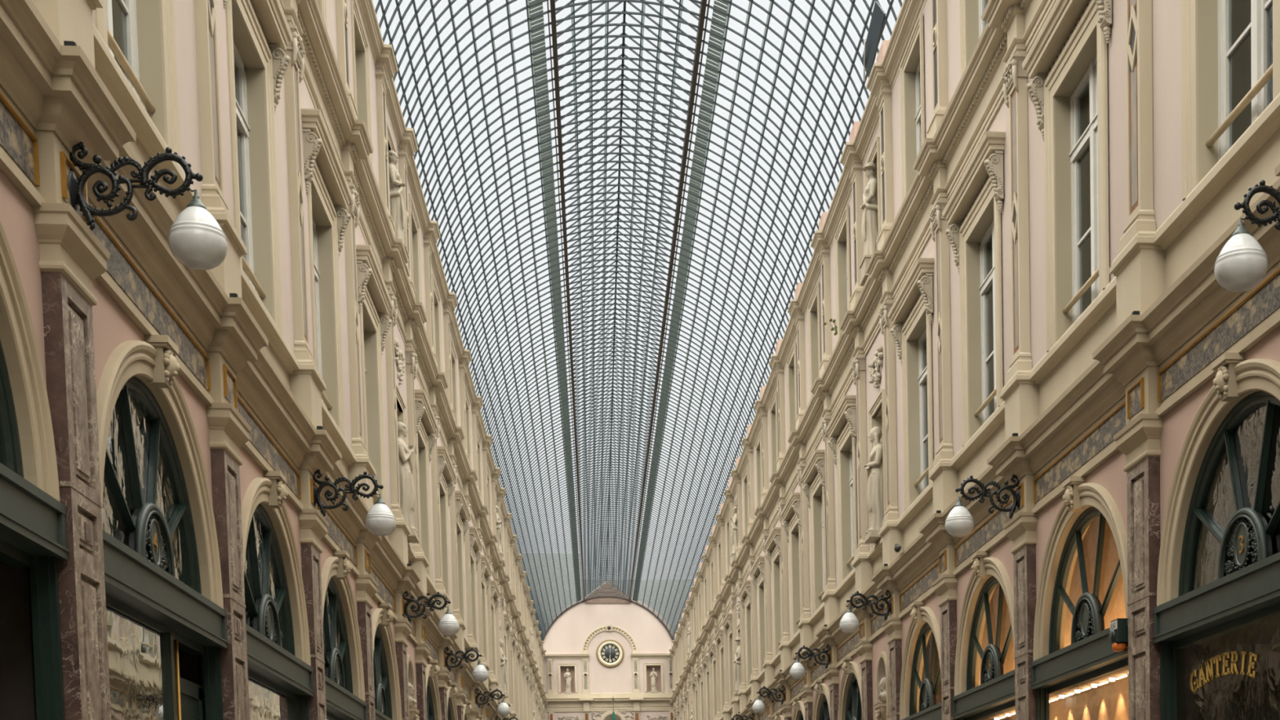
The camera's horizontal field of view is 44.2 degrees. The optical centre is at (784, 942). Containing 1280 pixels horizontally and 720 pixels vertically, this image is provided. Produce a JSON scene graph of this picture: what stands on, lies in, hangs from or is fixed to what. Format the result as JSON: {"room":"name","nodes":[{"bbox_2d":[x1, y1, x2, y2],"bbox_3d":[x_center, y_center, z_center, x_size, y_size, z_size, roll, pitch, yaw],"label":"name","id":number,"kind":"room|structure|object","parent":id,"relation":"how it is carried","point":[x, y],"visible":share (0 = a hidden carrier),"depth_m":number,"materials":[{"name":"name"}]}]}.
{"room":"covered shopping arcade","nodes":[
{"label":"covered shopping arcade","id":0,"kind":"room"},
{"bbox_2d":[0,0,548,719],"bbox_3d":[-9.287,-7.312,34.540,4.442,14.420,131.500,-2,3,-7],"label":"wall","id":1,"kind":"structure","parent":0,"point":[237,384],"depth_m":15.05,"materials":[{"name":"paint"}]},
{"bbox_2d":[0,339,69,719],"bbox_3d":[-4.288,-1.403,7.504,0.630,5.400,3.420,-2,3,-7],"label":"window","id":2,"kind":"structure","parent":1,"relation":"in","point":[33,523],"depth_m":8.93,"materials":[{"name":"green paint"}]},
{"bbox_2d":[63,40,77,45],"bbox_3d":[-4.045,-5.074,8.874,0.060,0.055,0.044,-2,3,-7],"label":"spotlight","id":3,"kind":"object","parent":1,"relation":"on","point":[65,42],"visible":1,"depth_m":8.85,"materials":[{"name":"black metal"}]},
{"bbox_2d":[106,0,155,113],"bbox_3d":[-4.828,-7.261,11.155,0.190,2.605,1.480,-2,3,-7],"label":"window","id":4,"kind":"structure","parent":1,"relation":"in","point":[129,63],"depth_m":11.79,"materials":[{"name":"white paint"}]},
{"bbox_2d":[68,141,227,270],"bbox_3d":[-3.821,-4.438,9.383,0.899,0.714,0.336,-2,3,-12],"label":"wall lamp","id":5,"kind":"object","parent":1,"relation":"attached to","point":[196,239],"visible":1,"depth_m":9.37,"materials":[{"name":"black metal"}]},
{"bbox_2d":[102,376,229,719],"bbox_3d":[-4.762,-1.628,11.481,0.630,5.400,3.420,-2,3,-7],"label":"window","id":6,"kind":"structure","parent":1,"relation":"in","point":[156,606],"depth_m":11.44,"materials":[{"name":"green paint"}]},
{"bbox_2d":[229,293,238,297],"bbox_3d":[-4.518,-5.299,12.851,0.060,0.055,0.044,-2,3,-7],"label":"spotlight","id":7,"kind":"object","parent":1,"relation":"on","point":[231,295],"visible":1,"depth_m":12.83,"materials":[{"name":"black metal"}]},
{"bbox_2d":[233,41,266,298],"bbox_3d":[-5.301,-7.486,15.131,0.190,2.605,1.480,-2,3,-7],"label":"window","id":8,"kind":"structure","parent":1,"relation":"in","point":[243,128],"depth_m":15.73,"materials":[{"name":"white paint"}]},
{"bbox_2d":[250,0,293,51],"bbox_3d":[-5.082,-9.212,15.060,0.245,0.340,2.410,-2,3,-7],"label":"hood","id":9,"kind":"object","parent":1,"relation":"attached to","point":[269,15],"depth_m":15.71,"materials":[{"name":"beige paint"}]},
{"bbox_2d":[244,503,314,719],"bbox_3d":[-5.235,-1.853,15.457,0.630,5.400,3.420,-2,3,-7],"label":"window","id":10,"kind":"structure","parent":1,"relation":"in","point":[281,684],"depth_m":15.57,"materials":[{"name":"glass"}]},
{"bbox_2d":[316,426,323,429],"bbox_3d":[-4.992,-5.524,16.828,0.060,0.055,0.044,-2,3,-7],"label":"spotlight","id":11,"kind":"object","parent":1,"relation":"on","point":[317,427],"visible":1,"depth_m":16.81,"materials":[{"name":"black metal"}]},
{"bbox_2d":[312,217,332,409],"bbox_3d":[-5.775,-7.711,19.108,0.190,2.605,1.480,-2,3,-7],"label":"window","id":12,"kind":"structure","parent":1,"relation":"in","point":[317,274],"depth_m":19.74,"materials":[{"name":"white paint"}]},
{"bbox_2d":[301,108,352,210],"bbox_3d":[-5.556,-9.437,19.037,0.245,0.340,2.410,-2,3,-7],"label":"hood","id":13,"kind":"object","parent":1,"relation":"attached to","point":[313,127],"depth_m":18.81,"materials":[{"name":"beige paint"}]},
{"bbox_2d":[323,577,367,719],"bbox_3d":[-5.709,-2.078,19.434,0.630,5.400,3.420,-2,3,-7],"label":"window","id":14,"kind":"structure","parent":1,"relation":"in","point":[341,704],"depth_m":19.56,"materials":[{"name":"black glass"}]},
{"bbox_2d":[312,469,396,535],"bbox_3d":[-4.768,-4.887,17.337,0.899,0.714,0.336,-2,3,-12],"label":"wall lamp","id":15,"kind":"object","parent":1,"relation":"attached to","point":[380,520],"visible":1,"depth_m":17.32,"materials":[{"name":"black metal"}]},
{"bbox_2d":[363,331,374,478],"bbox_3d":[-6.248,-7.935,23.085,0.190,2.605,1.480,-2,3,-7],"label":"window","id":16,"kind":"structure","parent":1,"relation":"in","point":[363,331],"depth_m":23.76,"materials":[{"name":"white paint"}]},
{"bbox_2d":[355,244,392,315],"bbox_3d":[-6.029,-9.662,23.013,0.245,0.340,2.410,-2,3,-7],"label":"hood","id":17,"kind":"object","parent":1,"relation":"attached to","point":[376,291],"depth_m":22.80,"materials":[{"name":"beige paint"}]},
{"bbox_2d":[373,626,392,719],"bbox_3d":[-6.182,-2.303,23.411,0.630,5.400,3.420,-2,3,-7],"label":"window","id":18,"kind":"structure","parent":1,"relation":"in","point":[383,704],"depth_m":23.61,"materials":[{"name":"black glass"}]},
{"bbox_2d":[388,150,409,276],"bbox_3d":[-6.552,-12.284,26.258,0.430,1.967,0.540,-2,3,-7],"label":"statue","id":19,"kind":"object","parent":1,"relation":"on","point":[397,214],"visible":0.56,"depth_m":26.14,"materials":[{"name":"stone"}]},
{"bbox_2d":[397,422,419,542],"bbox_3d":[-6.480,-7.829,26.514,0.466,1.956,0.605,-2,3,-7],"label":"statue","id":20,"kind":"object","parent":1,"relation":"on","point":[406,487],"visible":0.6,"depth_m":26.37,"materials":[{"name":"stone"}]},
{"bbox_2d":[408,682,417,707],"bbox_3d":[-6.431,-4.227,26.724,0.296,0.461,0.376,-2,3,-7],"label":"bust","id":21,"kind":"object","parent":1,"relation":"on","point":[411,689],"visible":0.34,"depth_m":26.67,"materials":[{"name":"stone"}]},
{"bbox_2d":[414,389,437,433],"bbox_3d":[-6.837,-10.045,29.797,0.245,0.340,2.410,-2,3,-7],"label":"hood","id":22,"kind":"object","parent":1,"relation":"attached to","point":[428,424],"depth_m":29.55,"materials":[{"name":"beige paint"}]},
{"bbox_2d":[426,679,434,719],"bbox_3d":[-6.990,-2.686,30.195,0.630,5.400,3.420,-2,3,-7],"label":"window","id":23,"kind":"structure","parent":1,"relation":"in","point":[430,713],"depth_m":30.90,"materials":[{"name":"black glass"}]},
{"bbox_2d":[402,591,459,635],"bbox_3d":[-5.721,-5.340,25.345,0.899,0.714,0.336,-1,3,-1],"label":"wall lamp","id":24,"kind":"object","parent":1,"relation":"attached to","point":[448,624],"visible":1,"depth_m":25.28,"materials":[{"name":"black metal"}]},
{"bbox_2d":[437,446,456,481],"bbox_3d":[-7.311,-10.270,33.774,0.245,0.340,2.410,-2,3,-7],"label":"hood","id":25,"kind":"object","parent":1,"relation":"attached to","point":[448,474],"depth_m":33.50,"materials":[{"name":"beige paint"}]},
{"bbox_2d":[447,702,451,719],"bbox_3d":[-7.307,-2.780,34.198,0.320,5.130,3.420,-2,3,-7],"label":"window","id":26,"kind":"structure","parent":1,"relation":"in","point":[449,717],"depth_m":34.75,"materials":[{"name":"black glass"}]},
{"bbox_2d":[454,490,470,519],"bbox_3d":[-7.784,-10.495,37.751,0.245,0.340,2.410,-2,3,-7],"label":"hood","id":27,"kind":"object","parent":1,"relation":"attached to","point":[460,502],"depth_m":37.35,"materials":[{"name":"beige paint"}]},
{"bbox_2d":[444,646,488,681],"bbox_3d":[-6.529,-5.723,32.129,0.899,0.714,0.336,-1,3,-1],"label":"wall lamp","id":28,"kind":"object","parent":1,"relation":"attached to","point":[480,673],"visible":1,"depth_m":32.06,"materials":[{"name":"black metal"}]},
{"bbox_2d":[469,526,482,551],"bbox_3d":[-8.258,-10.720,41.728,0.245,0.340,2.410,-2,3,-7],"label":"hood","id":29,"kind":"object","parent":1,"relation":"attached to","point":[474,538],"depth_m":41.16,"materials":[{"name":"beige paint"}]},
{"bbox_2d":[480,555,492,576],"bbox_3d":[-8.731,-10.944,45.705,0.245,0.340,2.410,-2,3,-7],"label":"hood","id":30,"kind":"object","parent":1,"relation":"attached to","point":[485,565],"depth_m":44.90,"materials":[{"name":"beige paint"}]},
{"bbox_2d":[474,688,510,715],"bbox_3d":[-7.476,-6.173,40.083,0.899,0.714,0.336,-1,3,-1],"label":"wall lamp","id":31,"kind":"object","parent":1,"relation":"attached to","point":[503,709],"visible":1,"depth_m":40.01,"materials":[{"name":"black metal"}]},
{"bbox_2d":[490,580,500,598],"bbox_3d":[-9.205,-11.169,49.681,0.245,0.340,2.410,-2,3,-7],"label":"hood","id":32,"kind":"object","parent":1,"relation":"attached to","point":[495,591],"depth_m":48.83,"materials":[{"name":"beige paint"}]},
{"bbox_2d":[495,505,503,559],"bbox_3d":[-9.727,-13.791,52.926,0.430,1.967,0.540,-2,3,-7],"label":"statue","id":33,"kind":"object","parent":1,"relation":"on","point":[499,534],"visible":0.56,"depth_m":52.81,"materials":[{"name":"stone"}]},
{"bbox_2d":[499,639,508,697],"bbox_3d":[-9.645,-9.338,53.183,0.486,1.958,0.605,-2,3,-7],"label":"statue","id":34,"kind":"object","parent":1,"relation":"on","point":[504,677],"visible":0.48,"depth_m":53.08,"materials":[{"name":"stone"}]},
{"bbox_2d":[494,715,517,719],"bbox_3d":[-8.416,-6.619,47.982,0.899,0.714,0.336,-2,3,-12],"label":"wall lamp","id":35,"kind":"object","parent":1,"relation":"attached to","point":[513,717],"visible":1,"depth_m":47.98,"materials":[{"name":"black metal"}]},
{"bbox_2d":[503,613,511,628],"bbox_3d":[-10.012,-11.552,56.465,0.245,0.340,2.410,-2,3,-7],"label":"hood","id":36,"kind":"object","parent":1,"relation":"attached to","point":[508,624],"depth_m":55.44,"materials":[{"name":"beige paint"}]},
{"bbox_2d":[510,630,517,643],"bbox_3d":[-10.486,-11.777,60.442,0.245,0.340,2.410,-2,3,-7],"label":"hood","id":37,"kind":"object","parent":1,"relation":"attached to","point":[513,638],"depth_m":59.42,"materials":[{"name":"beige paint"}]},
{"bbox_2d":[515,644,522,656],"bbox_3d":[-10.960,-12.002,64.419,0.245,0.340,2.410,-2,3,-7],"label":"hood","id":38,"kind":"object","parent":1,"relation":"attached to","point":[518,651],"depth_m":63.45,"materials":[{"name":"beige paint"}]},
{"bbox_2d":[520,656,526,667],"bbox_3d":[-11.433,-12.227,68.396,0.245,0.340,2.410,-2,3,-7],"label":"hood","id":39,"kind":"object","parent":1,"relation":"attached to","point":[523,663],"depth_m":67.35,"materials":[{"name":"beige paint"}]},
{"bbox_2d":[524,667,530,677],"bbox_3d":[-11.906,-12.451,72.373,0.245,0.340,2.410,-2,3,-7],"label":"hood","id":40,"kind":"object","parent":1,"relation":"attached to","point":[527,673],"depth_m":71.35,"materials":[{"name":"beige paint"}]},
{"bbox_2d":[528,677,533,686],"bbox_3d":[-12.380,-12.676,76.349,0.245,0.340,2.410,-2,3,-7],"label":"hood","id":41,"kind":"object","parent":1,"relation":"attached to","point":[531,683],"depth_m":75.32,"materials":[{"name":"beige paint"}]},
{"bbox_2d":[530,622,535,660],"bbox_3d":[-12.906,-15.298,79.589,0.421,1.967,0.532,-2,3,-7],"label":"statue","id":42,"kind":"object","parent":1,"relation":"on","point":[531,630],"visible":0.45,"depth_m":79.44,"materials":[{"name":"stone"}]},
{"bbox_2d":[534,692,538,700],"bbox_3d":[-13.188,-13.060,83.133,0.245,0.340,2.410,-2,3,-7],"label":"hood","id":43,"kind":"object","parent":1,"relation":"attached to","point":[536,695],"depth_m":82.06,"materials":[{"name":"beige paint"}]},
{"bbox_2d":[542,581,675,719],"bbox_3d":[-11.064,-13.552,100.284,9.400,19.000,0.820,-2,3,-7],"label":"wall","id":44,"kind":"structure","parent":0,"point":[571,642],"depth_m":100.00,"materials":[{"name":"pink paint"}]},
{"bbox_2d":[564,668,572,693],"bbox_3d":[-13.807,-16.728,99.924,0.500,1.593,0.399,-2,3,-7],"label":"statue","id":45,"kind":"object","parent":44,"relation":"on","point":[568,686],"visible":1,"depth_m":99.81,"materials":[{"name":"stone"}]},
{"bbox_2d":[595,640,624,667],"bbox_3d":[-11.113,-18.476,99.945,1.770,1.770,0.120,-2,3,-7],"label":"wall clock","id":46,"kind":"object","parent":44,"relation":"attached to","point":[610,653],"visible":1,"depth_m":99.93,"materials":[{"name":"metal"}]},
{"bbox_2d":[611,697,615,719],"bbox_3d":[-10.854,-14.076,99.585,0.309,3.120,0.798,-2,3,-7],"label":"hanging banner","id":47,"kind":"object","parent":44,"relation":"hanging from","point":[613,717],"visible":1,"depth_m":99.22,"materials":[{"name":"green fabric"}]},
{"bbox_2d":[649,667,657,692],"bbox_3d":[-8.386,-16.882,100.565,0.493,1.594,0.390,-2,3,-7],"label":"statue","id":48,"kind":"object","parent":44,"relation":"on","point":[653,674],"visible":1,"depth_m":100.44,"materials":[{"name":"stone"}]},
{"bbox_2d":[374,0,902,640],"bbox_3d":[-3.516,-17.009,34.679,8.873,4.668,131.500,-2,3,-7],"label":"ceiling","id":49,"kind":"structure","parent":0,"point":[546,152],"depth_m":40.85,"materials":[{"name":"clear glass"}]},
{"bbox_2d":[861,0,885,81],"bbox_3d":[1.440,-14.989,25.937,0.156,0.930,1.051,-2,4,-16],"label":"vent panel","id":50,"kind":"object","parent":49,"relation":"attached to","point":[870,46],"visible":0.97,"depth_m":25.91,"materials":[{"name":"grey metal"}]},
{"bbox_2d":[669,0,1279,719],"bbox_3d":[2.568,-7.848,35.921,4.465,14.820,131.500,-2,3,-7],"label":"wall","id":51,"kind":"structure","parent":0,"point":[1113,411],"depth_m":19.07,"materials":[{"name":"paint"}]},
{"bbox_2d":[675,704,680,711],"bbox_3d":[-6.178,-13.735,92.022,0.245,0.340,2.410,-2,3,-7],"label":"hood","id":52,"kind":"object","parent":51,"relation":"attached to","point":[678,709],"depth_m":90.96,"materials":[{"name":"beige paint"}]},
{"bbox_2d":[679,697,684,705],"bbox_3d":[-5.704,-13.510,88.045,0.245,0.340,2.410,-2,3,-7],"label":"hood","id":53,"kind":"object","parent":51,"relation":"attached to","point":[682,702],"depth_m":87.05,"materials":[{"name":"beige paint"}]},
{"bbox_2d":[683,690,688,698],"bbox_3d":[-5.231,-13.285,84.068,0.245,0.340,2.410,-2,3,-7],"label":"hood","id":54,"kind":"object","parent":51,"relation":"attached to","point":[686,695],"depth_m":82.96,"materials":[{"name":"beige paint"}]},
{"bbox_2d":[686,622,690,659],"bbox_3d":[-4.818,-15.529,80.539,0.440,1.969,0.532,-2,3,-7],"label":"statue","id":55,"kind":"object","parent":51,"relation":"on","point":[688,633],"visible":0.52,"depth_m":80.37,"materials":[{"name":"stone"}]},
{"bbox_2d":[690,675,697,684],"bbox_3d":[-4.423,-12.902,77.284,0.245,0.340,2.410,-2,3,-7],"label":"hood","id":56,"kind":"object","parent":51,"relation":"attached to","point":[694,682],"depth_m":76.23,"materials":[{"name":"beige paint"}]},
{"bbox_2d":[695,666,702,678],"bbox_3d":[-3.949,-12.677,73.307,0.245,0.340,2.410,-2,3,-7],"label":"hood","id":57,"kind":"object","parent":51,"relation":"attached to","point":[699,672],"depth_m":72.58,"materials":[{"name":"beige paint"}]},
{"bbox_2d":[701,655,708,666],"bbox_3d":[-3.476,-12.452,69.330,0.245,0.340,2.410,-2,3,-7],"label":"hood","id":58,"kind":"object","parent":51,"relation":"attached to","point":[704,661],"depth_m":68.44,"materials":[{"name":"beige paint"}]},
{"bbox_2d":[706,642,715,657],"bbox_3d":[-3.002,-12.228,65.354,0.245,0.340,2.410,-2,3,-7],"label":"hood","id":59,"kind":"object","parent":51,"relation":"attached to","point":[711,650],"depth_m":64.91,"materials":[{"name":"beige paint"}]},
{"bbox_2d":[714,628,723,642],"bbox_3d":[-2.529,-12.003,61.377,0.245,0.340,2.410,-2,3,-7],"label":"hood","id":60,"kind":"object","parent":51,"relation":"attached to","point":[718,637],"depth_m":60.55,"materials":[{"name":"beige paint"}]},
{"bbox_2d":[722,613,732,630],"bbox_3d":[-2.055,-11.778,57.400,0.245,0.340,2.410,-2,3,-7],"label":"hood","id":61,"kind":"object","parent":51,"relation":"attached to","point":[727,622],"depth_m":56.85,"materials":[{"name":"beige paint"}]},
{"bbox_2d":[730,506,737,563],"bbox_3d":[-1.633,-14.021,53.873,0.421,1.967,0.532,-2,3,-7],"label":"statue","id":62,"kind":"object","parent":51,"relation":"on","point":[734,519],"visible":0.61,"depth_m":53.75,"materials":[{"name":"stone"}]},
{"bbox_2d":[733,636,741,695],"bbox_3d":[-1.522,-9.580,54.137,0.473,1.982,0.605,-2,3,-7],"label":"statue","id":63,"kind":"object","parent":51,"relation":"on","point":[737,672],"visible":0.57,"depth_m":54.00,"materials":[{"name":"stone"}]},
{"bbox_2d":[730,712,755,719],"bbox_3d":[-1.336,-6.820,48.813,0.899,0.714,0.336,-1,3,-1],"label":"wall lamp","id":64,"kind":"object","parent":51,"relation":"attached to","point":[753,713],"visible":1,"depth_m":48.83,"materials":[{"name":"black metal"}]},
{"bbox_2d":[738,579,751,600],"bbox_3d":[-1.248,-11.395,50.616,0.245,0.340,2.410,-2,3,-7],"label":"hood","id":65,"kind":"object","parent":51,"relation":"attached to","point":[745,589],"depth_m":50.25,"materials":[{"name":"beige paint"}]},
{"bbox_2d":[750,555,764,579],"bbox_3d":[-0.774,-11.170,46.639,0.245,0.340,2.410,-2,3,-7],"label":"hood","id":66,"kind":"object","parent":51,"relation":"attached to","point":[758,566],"depth_m":46.35,"materials":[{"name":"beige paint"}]},
{"bbox_2d":[752,685,786,712],"bbox_3d":[-0.389,-6.370,40.860,0.899,0.714,0.336,-1,3,-1],"label":"wall lamp","id":67,"kind":"object","parent":51,"relation":"attached to","point":[758,706],"visible":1,"depth_m":40.85,"materials":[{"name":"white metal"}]},
{"bbox_2d":[764,527,780,554],"bbox_3d":[-0.301,-10.945,42.662,0.245,0.340,2.410,-2,3,-7],"label":"hood","id":68,"kind":"object","parent":51,"relation":"attached to","point":[774,538],"depth_m":42.46,"materials":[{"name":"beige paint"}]},
{"bbox_2d":[780,492,800,523],"bbox_3d":[0.173,-10.720,38.686,0.245,0.340,2.410,-2,3,-7],"label":"hood","id":69,"kind":"object","parent":51,"relation":"attached to","point":[788,514],"depth_m":38.42,"materials":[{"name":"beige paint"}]},
{"bbox_2d":[795,533,800,623],"bbox_3d":[0.465,-9.008,38.817,0.190,2.605,1.480,-2,3,-7],"label":"window","id":70,"kind":"structure","parent":51,"relation":"in","point":[798,620],"depth_m":39.47,"materials":[{"name":"white paint"}]},
{"bbox_2d":[798,711,804,719],"bbox_3d":[0.519,-3.240,39.150,0.320,5.130,3.420,-2,3,-7],"label":"window","id":71,"kind":"structure","parent":51,"relation":"in","point":[801,717],"depth_m":39.38,"materials":[{"name":"black glass"}]},
{"bbox_2d":[789,644,831,679],"bbox_3d":[0.552,-5.924,32.961,0.899,0.714,0.336,-2,3,-12],"label":"wall lamp","id":72,"kind":"object","parent":51,"relation":"attached to","point":[797,671],"visible":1,"depth_m":32.90,"materials":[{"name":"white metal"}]},
{"bbox_2d":[800,449,825,486],"bbox_3d":[0.646,-10.496,34.709,0.245,0.340,2.410,-2,3,-7],"label":"hood","id":73,"kind":"object","parent":51,"relation":"attached to","point":[810,476],"depth_m":34.47,"materials":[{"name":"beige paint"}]},
{"bbox_2d":[818,495,824,602],"bbox_3d":[0.939,-8.784,34.840,0.190,2.605,1.480,-2,3,-7],"label":"window","id":74,"kind":"structure","parent":51,"relation":"in","point":[823,591],"depth_m":35.50,"materials":[{"name":"white paint"}]},
{"bbox_2d":[818,694,830,719],"bbox_3d":[0.993,-3.016,35.173,0.320,5.130,3.420,-2,3,-7],"label":"window","id":75,"kind":"structure","parent":51,"relation":"in","point":[824,713],"depth_m":35.38,"materials":[{"name":"black glass"}]},
{"bbox_2d":[823,318,837,335],"bbox_3d":[0.893,-11.607,29.573,0.276,0.284,0.461,-2,3,-7],"label":"weed","id":76,"kind":"object","parent":51,"relation":"attached to","point":[833,321],"visible":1,"depth_m":29.48,"materials":[{"name":"green plant"}]},
{"bbox_2d":[826,395,856,440],"bbox_3d":[1.120,-10.271,30.732,0.245,0.340,2.410,-2,3,-7],"label":"hood","id":77,"kind":"object","parent":51,"relation":"attached to","point":[837,426],"depth_m":30.50,"materials":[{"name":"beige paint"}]},
{"bbox_2d":[845,242,848,310],"bbox_3d":[1.356,-12.809,30.617,0.100,2.200,1.200,-2,3,-7],"label":"window","id":78,"kind":"structure","parent":51,"relation":"in","point":[846,242],"depth_m":31.15,"materials":[{"name":"white paint"}]},
{"bbox_2d":[846,447,854,570],"bbox_3d":[1.412,-8.559,30.864,0.190,2.605,1.480,-2,3,-7],"label":"window","id":79,"kind":"structure","parent":51,"relation":"in","point":[851,481],"depth_m":31.50,"materials":[{"name":"white paint"}]},
{"bbox_2d":[844,674,862,719],"bbox_3d":[1.466,-2.791,31.196,0.320,5.130,3.420,-2,3,-7],"label":"window","id":80,"kind":"structure","parent":51,"relation":"in","point":[853,706],"depth_m":31.38,"materials":[{"name":"black glass"}]},
{"bbox_2d":[839,589,891,633],"bbox_3d":[1.360,-5.540,26.177,0.899,0.714,0.336,-2,3,-12],"label":"wall lamp","id":81,"kind":"object","parent":51,"relation":"attached to","point":[849,622],"visible":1,"depth_m":26.11,"materials":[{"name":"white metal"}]},
{"bbox_2d":[859,162,878,286],"bbox_3d":[1.538,-12.525,27.204,0.428,1.990,0.532,-2,3,-7],"label":"statue","id":82,"kind":"object","parent":51,"relation":"on","point":[869,225],"visible":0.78,"depth_m":27.08,"materials":[{"name":"stone"}]},
{"bbox_2d":[863,426,884,543],"bbox_3d":[1.647,-8.061,27.469,0.486,1.958,0.605,-2,3,-7],"label":"statue","id":83,"kind":"object","parent":51,"relation":"on","point":[874,495],"visible":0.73,"depth_m":27.29,"materials":[{"name":"stone"}]},
{"bbox_2d":[877,676,886,702],"bbox_3d":[1.776,-4.466,27.687,0.263,0.474,0.378,-2,3,-7],"label":"bust","id":84,"kind":"object","parent":51,"relation":"on","point":[882,696],"visible":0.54,"depth_m":27.61,"materials":[{"name":"stone"}]},
{"bbox_2d":[893,543,901,551],"bbox_3d":[1.777,-6.182,24.457,0.098,0.165,0.372,-1,3,-3],"label":"pigeon","id":85,"kind":"object","parent":51,"relation":"on","point":[897,547],"visible":1,"depth_m":24.42,"materials":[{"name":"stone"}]},
{"bbox_2d":[887,257,934,328],"bbox_3d":[1.928,-9.887,23.948,0.245,0.340,2.410,-2,3,-7],"label":"hood","id":86,"kind":"object","parent":51,"relation":"attached to","point":[909,297],"depth_m":23.71,"materials":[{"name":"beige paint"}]},
{"bbox_2d":[915,61,921,171],"bbox_3d":[2.164,-12.426,23.833,0.100,2.200,1.200,-2,3,-7],"label":"window","id":87,"kind":"structure","parent":51,"relation":"in","point":[917,117],"depth_m":24.31,"materials":[{"name":"white paint"}]},
{"bbox_2d":[914,328,928,493],"bbox_3d":[2.220,-8.176,24.080,0.190,2.605,1.480,-2,3,-7],"label":"window","id":88,"kind":"structure","parent":51,"relation":"in","point":[922,378],"depth_m":24.70,"materials":[{"name":"white paint"}]},
{"bbox_2d":[942,131,1005,227],"bbox_3d":[2.401,-9.663,19.971,0.245,0.340,2.410,-2,3,-7],"label":"hood","id":89,"kind":"object","parent":51,"relation":"attached to","point":[991,150],"depth_m":19.73,"materials":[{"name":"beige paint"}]},
{"bbox_2d":[945,474,1020,537],"bbox_3d":[2.313,-5.088,18.169,0.899,0.714,0.336,-1,3,-1],"label":"wall lamp","id":90,"kind":"object","parent":51,"relation":"attached to","point":[959,522],"visible":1,"depth_m":18.16,"materials":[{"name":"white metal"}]},
{"bbox_2d":[977,0,988,39],"bbox_3d":[2.637,-12.201,19.856,0.100,2.200,1.200,-2,3,-7],"label":"window","id":91,"kind":"structure","parent":51,"relation":"in","point":[981,3],"depth_m":20.39,"materials":[{"name":"white paint"}]},
{"bbox_2d":[973,218,996,424],"bbox_3d":[2.694,-7.951,20.103,0.190,2.605,1.480,-2,3,-7],"label":"window","id":92,"kind":"structure","parent":51,"relation":"in","point":[987,281],"depth_m":20.70,"materials":[{"name":"white paint"}]},
{"bbox_2d":[1022,0,1092,83],"bbox_3d":[2.875,-9.438,15.995,0.245,0.340,2.410,-2,3,-7],"label":"hood","id":93,"kind":"object","parent":51,"relation":"attached to","point":[1065,17],"depth_m":16.31,"materials":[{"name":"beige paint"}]},
{"bbox_2d":[1030,506,1128,719],"bbox_3d":[3.511,-2.550,16.459,0.930,6.300,4.000,-2,3,-7],"label":"window","id":94,"kind":"structure","parent":51,"relation":"in","point":[1090,659],"depth_m":17.08,"materials":[{"name":"green paint"}]},
{"bbox_2d":[1109,677,1115,681],"bbox_3d":[3.558,-2.855,16.976,0.070,0.035,0.067,-2,3,-7],"label":"light","id":95,"kind":"object","parent":94,"relation":"attached to","point":[1111,679],"visible":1,"depth_m":16.95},
{"bbox_2d":[1109,617,1128,651],"bbox_3d":[3.187,-2.924,14.887,0.140,0.295,0.200,-2,3,-7],"label":"fire alarm","id":96,"kind":"object","parent":94,"relation":"attached to","point":[1118,633],"visible":1,"depth_m":14.81,"materials":[{"name":"green paint"}]},
{"bbox_2d":[1115,674,1127,679],"bbox_3d":[3.595,-2.830,16.669,0.022,0.019,0.300,-2,3,-7],"label":"tube light","id":97,"kind":"object","parent":94,"relation":"attached to","point":[1126,675],"visible":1,"depth_m":16.64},
{"bbox_2d":[1062,54,1098,323],"bbox_3d":[3.167,-7.726,16.126,0.190,2.605,1.480,-2,3,-7],"label":"window","id":98,"kind":"structure","parent":51,"relation":"in","point":[1079,145],"depth_m":16.49,"materials":[{"name":"white paint"}]},
{"bbox_2d":[1131,311,1139,315],"bbox_3d":[3.087,-5.515,13.744,0.060,0.055,0.044,-2,3,-7],"label":"spotlight","id":99,"kind":"object","parent":51,"relation":"on","point":[1136,313],"visible":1,"depth_m":13.72,"materials":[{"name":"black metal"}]},
{"bbox_2d":[1152,391,1279,719],"bbox_3d":[3.695,-1.733,12.482,0.320,5.130,3.420,-2,3,-7],"label":"window","id":100,"kind":"structure","parent":51,"relation":"in","point":[1229,577],"depth_m":12.66,"materials":[{"name":"green paint"}]},
{"bbox_2d":[1190,650,1257,692],"bbox_3d":[3.631,-2.263,12.985,0.006,0.272,1.392,-2,3,-7],"label":"sign","id":101,"kind":"object","parent":100,"relation":"attached to","point":[1217,657],"visible":1,"depth_m":12.95,"materials":[{"name":"gold metal"}]},
{"bbox_2d":[1205,0,1272,160],"bbox_3d":[3.641,-7.501,12.149,0.190,2.605,1.480,-2,3,-7],"label":"window","id":102,"kind":"structure","parent":51,"relation":"in","point":[1259,95],"depth_m":12.36,"materials":[{"name":"white paint"}]},
{"bbox_2d":[1213,179,1279,292],"bbox_3d":[3.260,-4.638,10.215,0.899,0.714,0.336,-1,3,-1],"label":"wall lamp","id":103,"kind":"object","parent":51,"relation":"attached to","point":[1241,264],"visible":1,"depth_m":10.15,"materials":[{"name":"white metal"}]},
{"label":"outside","id":104,"kind":"structure","parent":0,"visible":0},
{"bbox_2d":[520,553,693,631],"bbox_3d":[-12.077,-15.268,107.642,24.000,21.600,6.000,-2,3,-7],"label":"sky","id":105,"kind":"structure","parent":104,"point":[520,553],"depth_m":103.88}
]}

